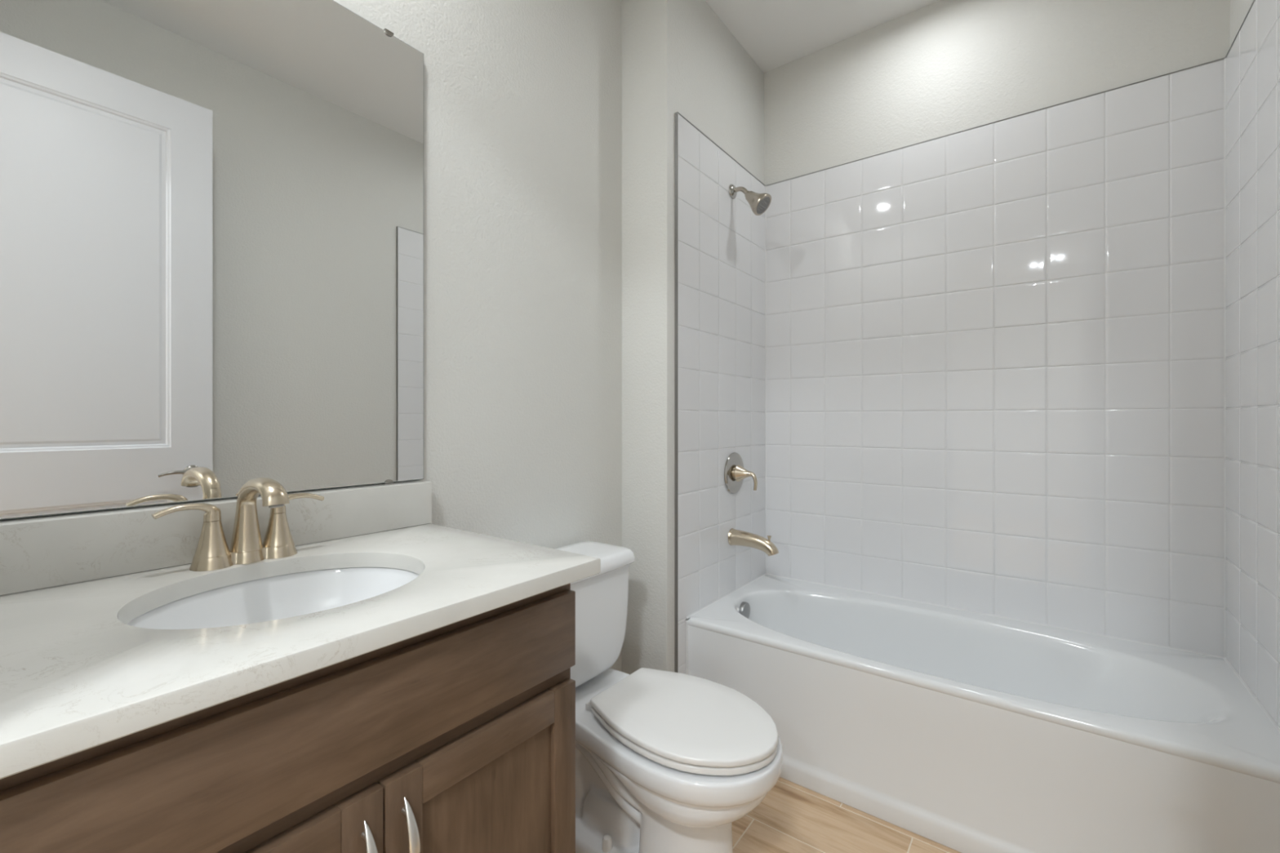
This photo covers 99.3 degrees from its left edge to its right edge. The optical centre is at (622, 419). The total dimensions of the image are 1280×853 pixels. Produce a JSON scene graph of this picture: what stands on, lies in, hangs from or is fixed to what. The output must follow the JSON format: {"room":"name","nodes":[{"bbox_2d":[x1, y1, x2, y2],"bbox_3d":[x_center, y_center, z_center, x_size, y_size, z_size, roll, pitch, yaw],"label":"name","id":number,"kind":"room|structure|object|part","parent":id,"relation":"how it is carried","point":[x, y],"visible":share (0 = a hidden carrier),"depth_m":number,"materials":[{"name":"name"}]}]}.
{"room":"bathroom","nodes":[
{"label":"bathroom","id":0,"kind":"room"},
{"bbox_2d":[0,0,622,671],"bbox_3d":[-0.567,-0.242,1.417,0.100,2.845,1.909,0,0,38],"label":"wall","id":1,"kind":"structure","parent":0,"point":[522,99],"depth_m":1.66,"materials":[{"name":"white paint"}]},
{"bbox_2d":[0,0,423,519],"bbox_3d":[-0.768,-0.392,1.063,0.016,1.097,0.834,0,0,38],"label":"wall mirror","id":2,"kind":"object","parent":1,"relation":"attached to","point":[211,211],"visible":0.98,"depth_m":1.02,"materials":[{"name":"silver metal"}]},
{"bbox_2d":[0,480,431,595],"bbox_3d":[-0.763,0.206,1.034,0.057,0.103,0.860,0,0,38],"label":"backsplash","id":3,"kind":"structure","parent":1,"relation":"attached to","point":[38,553],"depth_m":0.93,"materials":[{"name":"stone"}]},
{"bbox_2d":[622,0,764,674],"bbox_3d":[0.329,-0.242,2.404,0.304,2.845,0.948,0,0,38],"label":"wall","id":4,"kind":"structure","parent":0,"point":[678,55],"depth_m":2.01,"materials":[{"name":"white paint"}]},
{"bbox_2d":[675,111,765,672],"bbox_3d":[0.435,0.032,2.282,0.013,2.297,0.786,0,0,38],"label":"trim","id":5,"kind":"structure","parent":4,"relation":"attached to","point":[677,113],"depth_m":1.97,"materials":[{"name":"silver metal"}]},
{"bbox_2d":[678,114,764,674],"bbox_3d":[0.435,0.033,2.284,0.012,2.294,0.783,0,0,38],"label":"tiled wall","id":6,"kind":"structure","parent":4,"relation":"attached to","point":[722,241],"depth_m":2.20,"materials":[{"name":"white tile"}]},
{"bbox_2d":[685,619,688,674],"bbox_3d":[0.237,0.962,2.018,0.008,0.433,0.008,0,0,38],"label":"trim","id":7,"kind":"structure","parent":6,"relation":"attached to","point":[686,633],"depth_m":2.02,"materials":[{"name":"white tile"}]},
{"bbox_2d":[685,573,765,618],"bbox_3d":[0.458,0.735,2.303,0.009,0.009,0.724,0,0,38],"label":"trim","id":8,"kind":"structure","parent":6,"relation":"attached to","point":[760,576],"depth_m":2.24,"materials":[{"name":"white tile"}]},
{"bbox_2d":[724,452,757,493],"bbox_3d":[0.516,0.227,2.290,0.106,0.177,0.177,0,0,38],"label":"shower valve","id":9,"kind":"object","parent":6,"relation":"attached to","point":[735,473],"visible":1,"depth_m":2.28,"materials":[{"name":"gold metal"}]},
{"bbox_3d":[0.511,0.227,2.294,0.072,0.072,0.072,0,0,38],"label":"handle","id":10,"kind":"part","parent":9,"relation":"part of","materials":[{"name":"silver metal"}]},
{"bbox_3d":[0.542,0.255,2.270,0.042,0.077,0.019,0,0,38],"label":"lever","id":11,"kind":"part","parent":9,"relation":"part of","materials":[{"name":"silver metal"}]},
{"bbox_2d":[728,184,771,215],"bbox_3d":[0.532,-0.923,2.258,0.170,0.154,0.093,0,0,38],"label":"shower","id":12,"kind":"object","parent":6,"relation":"attached to","point":[759,203],"visible":1,"depth_m":2.23,"materials":[{"name":"silver metal"}]},
{"bbox_3d":[0.498,-0.957,2.285,0.083,0.053,0.019,0,0,38],"label":"arm","id":13,"kind":"part","parent":12,"relation":"part of","materials":[{"name":"silver metal"}]},
{"bbox_2d":[728,528,778,555],"bbox_3d":[0.544,0.506,2.245,0.205,0.092,0.072,0,0,38],"label":"tub spout","id":14,"kind":"object","parent":6,"relation":"attached to","point":[735,537],"visible":1,"depth_m":2.23,"materials":[{"name":"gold metal"}]},
{"bbox_2d":[704,0,939,72],"bbox_3d":[-0.570,-1.715,-0.041,2.153,0.100,5.912,0,0,38],"label":"ceiling","id":15,"kind":"structure","parent":0,"point":[775,33],"depth_m":2.27,"materials":[{"name":"white paint"}]},
{"bbox_2d":[732,777,961,852],"bbox_3d":[-0.570,1.240,-0.041,2.153,0.120,5.912,0,0,38],"label":"floor","id":16,"kind":"structure","parent":0,"point":[792,817],"depth_m":1.56,"materials":[{"name":"brown wood"}]},
{"bbox_2d":[0,582,575,852],"bbox_3d":[-0.554,0.734,0.848,0.616,0.892,0.823,0,0,38],"label":"vanity cabinet","id":17,"kind":"object","parent":16,"relation":"on","point":[458,737],"visible":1,"depth_m":0.69,"materials":[{"name":"brown wood"}]},
{"bbox_3d":[-0.430,0.505,0.570,0.019,0.054,0.255,0,0,38],"label":"rail","id":18,"kind":"part","parent":17,"relation":"part of","materials":[{"name":"brown wood"}]},
{"bbox_2d":[0,523,600,779],"bbox_3d":[-0.546,0.273,0.865,0.609,0.029,0.859,0,0,38],"label":"countertop","id":19,"kind":"structure","parent":17,"relation":"on","point":[75,677],"depth_m":0.67,"materials":[{"name":"stone"}]},
{"bbox_2d":[151,477,324,571],"bbox_3d":[-0.678,0.179,0.998,0.213,0.157,0.213,0,0,-3],"label":"sink faucet","id":20,"kind":"object","parent":19,"relation":"on","point":[212,553],"visible":1,"depth_m":0.97,"materials":[{"name":"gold metal"}]},
{"bbox_3d":[-0.744,0.160,0.929,0.025,0.033,0.094,0,0,38],"label":"lever","id":21,"kind":"part","parent":20,"relation":"part of","materials":[{"name":"silver metal"}]},
{"bbox_3d":[-0.723,0.208,0.957,0.053,0.060,0.053,0,0,38],"label":"handle","id":22,"kind":"part","parent":20,"relation":"part of","materials":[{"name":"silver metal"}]},
{"bbox_3d":[-0.691,0.247,0.998,0.064,0.021,0.168,0,0,38],"label":"plate","id":23,"kind":"part","parent":20,"relation":"part of","materials":[{"name":"silver metal"}]},
{"bbox_3d":[-0.642,0.169,0.960,0.174,0.137,0.050,0,0,38],"label":"spout","id":24,"kind":"part","parent":20,"relation":"part of","materials":[{"name":"silver metal"}]},
{"bbox_3d":[-0.659,0.208,1.039,0.053,0.060,0.053,0,0,38],"label":"handle","id":25,"kind":"part","parent":20,"relation":"part of","materials":[{"name":"silver metal"}]},
{"bbox_3d":[-0.638,0.160,1.066,0.025,0.033,0.094,0,0,38],"label":"lever","id":26,"kind":"part","parent":20,"relation":"part of","materials":[{"name":"silver metal"}]},
{"bbox_2d":[126,567,419,629],"bbox_3d":[-0.525,0.362,0.865,0.392,0.149,0.455,0,0,38],"label":"sink basin","id":27,"kind":"object","parent":19,"relation":"in","point":[299,593],"visible":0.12,"depth_m":0.99,"materials":[{"name":"white ceramic"}]},
{"bbox_3d":[-0.430,0.771,0.570,0.019,0.587,0.363,0,0,38],"label":"door","id":28,"kind":"part","parent":17,"relation":"part of","materials":[{"name":"brown wood"}]},
{"bbox_3d":[-0.316,0.566,0.677,0.031,0.121,0.015,0,0,38],"label":"handle","id":29,"kind":"part","parent":17,"relation":"part of","materials":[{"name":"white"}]},
{"bbox_3d":[-0.282,0.566,0.720,0.031,0.121,0.015,0,0,38],"label":"handle","id":30,"kind":"part","parent":17,"relation":"part of","materials":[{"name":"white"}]},
{"bbox_3d":[-0.205,0.771,0.859,0.019,0.587,0.364,0,0,38],"label":"door","id":31,"kind":"part","parent":17,"relation":"part of","materials":[{"name":"brown wood"}]},
{"bbox_3d":[-0.206,0.505,0.859,0.019,0.054,0.256,0,0,38],"label":"rail","id":32,"kind":"part","parent":17,"relation":"part of","materials":[{"name":"brown wood"}]},
{"bbox_3d":[-0.208,0.772,0.861,0.008,0.479,0.256,0,0,38],"label":"panel","id":33,"kind":"part","parent":17,"relation":"part of","materials":[{"name":"brown wood"}]},
{"bbox_2d":[554,541,782,852],"bbox_3d":[0.051,0.797,1.486,0.770,0.766,0.433,0,0,38],"label":"toilet","id":34,"kind":"object","parent":16,"relation":"on","point":[667,762],"visible":0.86,"depth_m":1.37,"materials":[{"name":"white ceramic"}]},
{"bbox_3d":[-0.163,0.435,1.652,0.230,0.043,0.433,0,0,38],"label":"tank lid","id":35,"kind":"part","parent":34,"relation":"part of","materials":[{"name":"white ceramic"}]},
{"bbox_3d":[-0.168,0.615,1.657,0.208,0.314,0.400,0,0,38],"label":"tank","id":36,"kind":"part","parent":34,"relation":"part of","materials":[{"name":"white ceramic"}]},
{"bbox_3d":[0.057,0.826,1.482,0.754,0.064,0.392,0,0,38],"label":"bowl","id":37,"kind":"part","parent":34,"relation":"part of","materials":[{"name":"white ceramic"}]},
{"bbox_3d":[0.167,0.775,1.396,0.459,0.026,0.360,0,0,38],"label":"seat","id":38,"kind":"part","parent":34,"relation":"part of","materials":[{"name":"white plastic"}]},
{"bbox_3d":[0.167,0.755,1.396,0.464,0.026,0.365,0,0,38],"label":"lid","id":39,"kind":"part","parent":34,"relation":"part of","materials":[{"name":"white plastic"}]},
{"bbox_2d":[686,574,1279,852],"bbox_3d":[1.045,0.957,1.843,1.487,0.444,0.726,0,0,38],"label":"bathtub","id":40,"kind":"object","parent":16,"relation":"on","point":[962,731],"visible":1,"depth_m":1.56,"materials":[{"name":"white ceramic"}]},
{"bbox_3d":[0.501,0.792,2.243,0.022,0.077,0.077,0,0,38],"label":"overflow plate","id":41,"kind":"part","parent":40,"relation":"part of","materials":[{"name":"silver metal"}]},
{"bbox_2d":[764,0,1230,185],"bbox_3d":[1.347,-0.242,2.150,1.615,2.845,0.100,0,0,38],"label":"wall","id":42,"kind":"structure","parent":0,"point":[941,68],"depth_m":2.10,"materials":[{"name":"white paint"}]},
{"bbox_2d":[765,59,1223,656],"bbox_3d":[1.273,-0.190,2.136,1.491,1.849,0.012,0,0,38],"label":"tiled wall","id":43,"kind":"structure","parent":42,"relation":"attached to","point":[994,352],"depth_m":1.99,"materials":[{"name":"white tile"}]},
{"bbox_2d":[764,186,766,573],"bbox_3d":[0.680,-0.190,2.590,0.008,1.849,0.008,0,0,38],"label":"trim","id":44,"kind":"structure","parent":43,"relation":"attached to","point":[765,186],"depth_m":2.59,"materials":[{"name":"white tile"}]},
{"bbox_2d":[765,573,1225,658],"bbox_3d":[1.269,0.735,2.132,1.491,0.009,0.009,0,0,38],"label":"trim","id":45,"kind":"structure","parent":43,"relation":"attached to","point":[1014,619],"depth_m":1.99,"materials":[{"name":"white tile"}]},
{"bbox_2d":[1223,57,1226,657],"bbox_3d":[1.859,-0.190,1.675,0.008,1.849,0.008,0,0,38],"label":"trim","id":46,"kind":"structure","parent":43,"relation":"attached to","point":[1224,60],"depth_m":1.68,"materials":[{"name":"white tile"}]},
{"bbox_2d":[765,57,1225,186],"bbox_3d":[1.272,-1.115,2.136,1.489,0.002,0.013,0,0,38],"label":"trim","id":47,"kind":"structure","parent":42,"relation":"attached to","point":[1223,58],"depth_m":1.99,"materials":[{"name":"silver metal"}]},
{"bbox_2d":[1230,0,1253,46],"bbox_3d":[1.099,-0.242,0.597,0.100,2.845,2.657,0,0,38],"label":"wall","id":48,"kind":"structure","parent":0,"point":[1239,9],"depth_m":1.61,"materials":[{"name":"white paint"}]},
{"bbox_2d":[1225,0,1254,57],"bbox_3d":[1.621,0.032,1.361,0.013,2.297,0.786,0,0,38],"label":"trim","id":49,"kind":"structure","parent":48,"relation":"attached to","point":[1254,0],"depth_m":1.55,"materials":[{"name":"silver metal"}]},
{"bbox_2d":[1226,0,1279,727],"bbox_3d":[1.622,-0.190,1.362,0.012,1.849,0.783,0,0,38],"label":"tiled wall","id":50,"kind":"structure","parent":48,"relation":"attached to","point":[1253,59],"depth_m":1.45,"materials":[{"name":"white tile"}]},
{"bbox_2d":[1223,657,1279,733],"bbox_3d":[1.635,0.735,1.389,0.009,0.009,0.724,0,0,38],"label":"trim","id":51,"kind":"structure","parent":50,"relation":"attached to","point":[1230,665],"depth_m":1.44,"materials":[{"name":"white tile"}]}
]}

